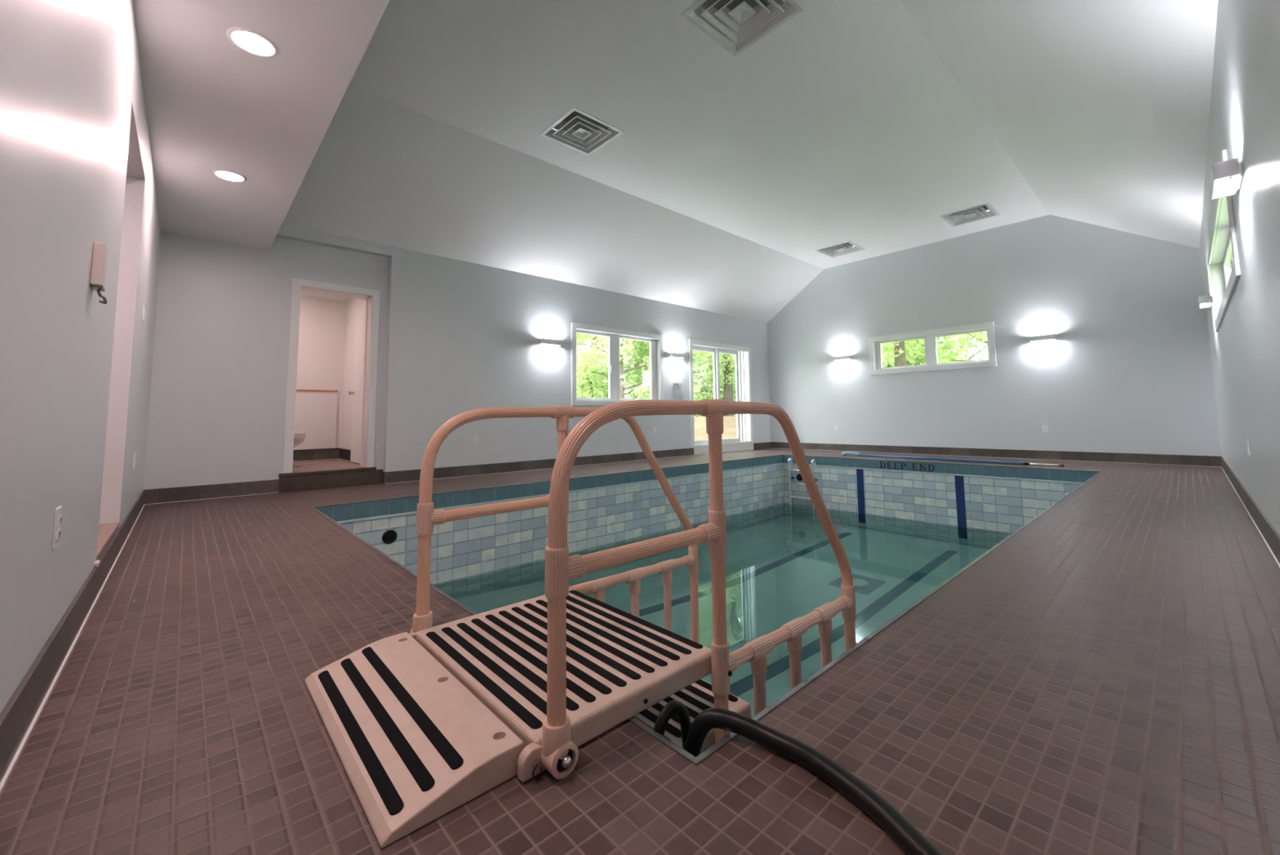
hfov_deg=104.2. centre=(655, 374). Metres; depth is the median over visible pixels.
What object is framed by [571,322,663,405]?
window
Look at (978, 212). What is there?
ceiling vent
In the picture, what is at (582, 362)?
tree
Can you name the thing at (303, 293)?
ceiling
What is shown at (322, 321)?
wall
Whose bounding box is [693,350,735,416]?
tree
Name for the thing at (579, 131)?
ceiling vent
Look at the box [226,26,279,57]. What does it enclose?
recessed light
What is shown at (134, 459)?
wall outlet
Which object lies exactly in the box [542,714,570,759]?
socket
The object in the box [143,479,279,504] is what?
baseboard
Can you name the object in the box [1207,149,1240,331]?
window
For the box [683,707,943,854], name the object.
hose
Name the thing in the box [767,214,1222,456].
wall
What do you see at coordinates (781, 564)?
pool water
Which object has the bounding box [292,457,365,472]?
floor
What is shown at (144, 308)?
light switch
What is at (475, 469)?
baseboard
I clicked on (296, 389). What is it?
wall ledge
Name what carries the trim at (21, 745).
attached to the wall at (463, 336)
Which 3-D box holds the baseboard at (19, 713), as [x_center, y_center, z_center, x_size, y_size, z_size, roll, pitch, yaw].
[-2.414,0.906,2.138,0.012,0.140,7.042,4,-7,-43]
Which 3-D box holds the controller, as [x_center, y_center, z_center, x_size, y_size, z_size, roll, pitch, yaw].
[-1.954,-0.355,1.754,0.039,0.205,0.084,4,-7,-43]
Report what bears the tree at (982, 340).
on the ground
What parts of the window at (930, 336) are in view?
sash, sash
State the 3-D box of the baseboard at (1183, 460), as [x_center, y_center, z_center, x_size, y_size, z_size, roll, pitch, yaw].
[5.060,1.384,9.055,0.012,0.140,6.944,4,-7,-43]
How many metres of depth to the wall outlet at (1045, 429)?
7.90 m
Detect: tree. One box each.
[576,333,702,398]
[576,333,706,416]
[591,340,736,416]
[641,342,736,415]
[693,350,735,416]
[880,332,986,367]
[881,333,987,367]
[937,332,988,363]
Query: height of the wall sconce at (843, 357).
0.084 m
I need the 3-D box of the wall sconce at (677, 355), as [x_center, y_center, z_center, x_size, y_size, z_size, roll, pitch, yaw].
[0.396,-0.371,9.561,0.330,0.084,0.098,4,-7,-43]
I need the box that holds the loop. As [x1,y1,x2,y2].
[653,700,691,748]
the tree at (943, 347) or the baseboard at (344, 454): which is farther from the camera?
the tree at (943, 347)
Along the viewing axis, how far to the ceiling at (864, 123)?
5.27 m
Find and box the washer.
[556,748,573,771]
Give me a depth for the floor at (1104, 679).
1.27 m
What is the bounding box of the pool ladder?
[787,457,817,509]
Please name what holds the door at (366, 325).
in the wall at (218, 399)
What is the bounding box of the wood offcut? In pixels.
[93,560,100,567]
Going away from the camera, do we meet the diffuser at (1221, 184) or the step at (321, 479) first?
the diffuser at (1221, 184)
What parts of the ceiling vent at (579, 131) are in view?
plate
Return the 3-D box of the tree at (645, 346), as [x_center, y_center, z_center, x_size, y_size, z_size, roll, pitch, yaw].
[-3.260,-1.154,23.645,10.966,9.675,11.777,-3,-5,25]
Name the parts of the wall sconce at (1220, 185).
plate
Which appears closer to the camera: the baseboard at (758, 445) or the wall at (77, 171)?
the wall at (77, 171)
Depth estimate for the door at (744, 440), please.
10.79 m
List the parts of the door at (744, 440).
sliding panel, sill, kick plate, sliding panel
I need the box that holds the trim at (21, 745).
[0,447,1279,791]
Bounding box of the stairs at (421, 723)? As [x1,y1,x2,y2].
[304,398,856,848]
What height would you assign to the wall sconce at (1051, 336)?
0.084 m
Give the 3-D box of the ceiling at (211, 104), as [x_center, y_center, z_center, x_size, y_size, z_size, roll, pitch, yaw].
[-2.153,-1.796,2.639,0.860,0.320,7.096,4,-7,-43]
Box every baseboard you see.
[0,489,145,782]
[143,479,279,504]
[293,447,340,460]
[339,448,351,460]
[382,471,385,483]
[385,448,693,483]
[753,441,771,449]
[771,441,1222,466]
[1220,456,1279,563]
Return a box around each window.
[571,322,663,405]
[868,321,996,374]
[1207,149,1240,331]
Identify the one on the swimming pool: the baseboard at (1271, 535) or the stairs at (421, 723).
the stairs at (421, 723)
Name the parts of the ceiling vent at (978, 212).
plate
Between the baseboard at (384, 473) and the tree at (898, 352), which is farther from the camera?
the tree at (898, 352)
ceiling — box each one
[132,0,389,250]
[282,0,1217,323]
[300,291,350,301]
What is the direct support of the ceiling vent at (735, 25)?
in the ceiling at (864, 123)
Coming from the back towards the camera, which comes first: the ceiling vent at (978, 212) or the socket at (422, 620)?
the ceiling vent at (978, 212)
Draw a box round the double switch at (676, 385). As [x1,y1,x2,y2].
[672,379,681,389]
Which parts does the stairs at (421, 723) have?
post, rail, post, handrail, post, rail, rail, post, handrail, post, rail, post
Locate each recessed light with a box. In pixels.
[212,168,247,182]
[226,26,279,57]
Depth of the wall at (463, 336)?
7.15 m
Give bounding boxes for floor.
[0,448,1279,854]
[96,522,119,559]
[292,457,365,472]
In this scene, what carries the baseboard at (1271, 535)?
attached to the wall at (1244, 119)
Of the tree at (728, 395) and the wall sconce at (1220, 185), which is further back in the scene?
the tree at (728, 395)
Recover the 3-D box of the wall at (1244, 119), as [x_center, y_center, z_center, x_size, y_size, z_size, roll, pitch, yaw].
[3.755,-0.532,3.116,10.527,3.200,0.160,4,-7,-43]
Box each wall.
[0,0,161,714]
[143,231,389,489]
[275,223,770,471]
[293,295,346,449]
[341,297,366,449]
[693,416,737,440]
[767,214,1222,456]
[1199,0,1279,534]
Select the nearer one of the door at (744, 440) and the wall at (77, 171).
the wall at (77, 171)
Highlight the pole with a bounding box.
[841,451,1064,466]
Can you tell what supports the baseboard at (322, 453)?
attached to the wall at (322, 321)
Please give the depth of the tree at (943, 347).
17.59 m
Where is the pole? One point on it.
(844, 453)
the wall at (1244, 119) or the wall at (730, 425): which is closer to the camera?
the wall at (1244, 119)
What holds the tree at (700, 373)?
on the ground
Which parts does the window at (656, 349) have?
sash, sash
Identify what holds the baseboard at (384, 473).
attached to the wall at (463, 336)
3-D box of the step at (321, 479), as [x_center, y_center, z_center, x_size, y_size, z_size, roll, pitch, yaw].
[-3.709,1.196,5.732,1.014,0.200,0.075,4,-7,-43]
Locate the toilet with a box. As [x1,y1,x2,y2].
[293,431,306,466]
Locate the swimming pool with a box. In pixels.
[311,454,1102,765]
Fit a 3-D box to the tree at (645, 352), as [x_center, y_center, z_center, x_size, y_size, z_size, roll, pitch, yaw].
[1.221,-1.156,20.878,6.344,8.172,7.762,-2,-5,19]
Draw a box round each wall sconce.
[539,337,560,346]
[668,352,684,358]
[834,355,851,360]
[1029,333,1056,342]
[1198,294,1212,307]
[1209,157,1243,199]
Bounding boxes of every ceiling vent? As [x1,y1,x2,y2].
[539,106,624,155]
[681,0,803,56]
[815,240,865,257]
[939,202,999,226]
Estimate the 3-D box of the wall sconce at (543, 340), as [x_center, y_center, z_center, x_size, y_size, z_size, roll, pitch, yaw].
[-1.623,-0.502,7.669,0.330,0.084,0.098,4,-7,-43]
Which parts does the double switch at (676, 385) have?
plate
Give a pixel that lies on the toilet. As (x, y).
(299, 436)
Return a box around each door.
[282,277,379,473]
[688,338,753,454]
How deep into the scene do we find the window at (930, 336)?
9.23 m
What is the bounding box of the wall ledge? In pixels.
[296,389,337,391]
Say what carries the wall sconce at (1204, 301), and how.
attached to the wall at (1244, 119)
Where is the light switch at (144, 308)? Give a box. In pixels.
[142,304,145,321]
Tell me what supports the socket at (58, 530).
attached to the wall outlet at (58, 511)
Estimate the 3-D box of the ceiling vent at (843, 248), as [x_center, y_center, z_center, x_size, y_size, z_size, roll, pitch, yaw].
[3.536,-2.453,9.567,0.670,0.125,0.670,4,-7,-43]
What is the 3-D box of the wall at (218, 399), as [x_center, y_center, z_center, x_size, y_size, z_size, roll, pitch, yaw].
[-4.229,-0.094,5.585,2.179,2.960,0.280,4,-7,-43]
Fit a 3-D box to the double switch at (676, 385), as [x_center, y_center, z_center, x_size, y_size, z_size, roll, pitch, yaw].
[0.397,0.190,9.547,0.226,0.176,0.040,4,-7,-43]
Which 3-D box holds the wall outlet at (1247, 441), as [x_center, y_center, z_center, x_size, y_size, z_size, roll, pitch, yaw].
[4.010,0.489,3.374,0.072,0.116,0.009,4,-7,-43]
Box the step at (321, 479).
[278,466,382,492]
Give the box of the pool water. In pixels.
[434,503,1010,717]
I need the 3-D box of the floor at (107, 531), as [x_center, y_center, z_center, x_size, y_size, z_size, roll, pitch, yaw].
[-3.135,0.871,1.803,1.500,0.172,1.832,4,-7,-43]
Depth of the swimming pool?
6.77 m
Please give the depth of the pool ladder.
9.21 m
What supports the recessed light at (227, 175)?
in the ceiling at (211, 104)
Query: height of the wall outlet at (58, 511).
0.116 m
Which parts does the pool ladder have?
rail, rail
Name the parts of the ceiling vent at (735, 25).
plate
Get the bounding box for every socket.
[56,528,60,540]
[57,514,62,525]
[412,610,432,632]
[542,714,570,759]
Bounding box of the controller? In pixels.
[89,241,107,303]
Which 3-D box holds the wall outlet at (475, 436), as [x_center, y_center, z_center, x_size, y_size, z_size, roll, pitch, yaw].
[-2.458,0.878,6.809,0.072,0.116,0.009,4,-7,-43]
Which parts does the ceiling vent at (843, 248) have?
plate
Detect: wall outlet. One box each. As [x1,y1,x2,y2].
[51,505,62,549]
[133,451,135,467]
[473,434,478,443]
[1041,425,1048,432]
[1246,438,1249,455]
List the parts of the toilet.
seat lid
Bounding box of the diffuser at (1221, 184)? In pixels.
[1214,177,1228,192]
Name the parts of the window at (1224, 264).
sash, pane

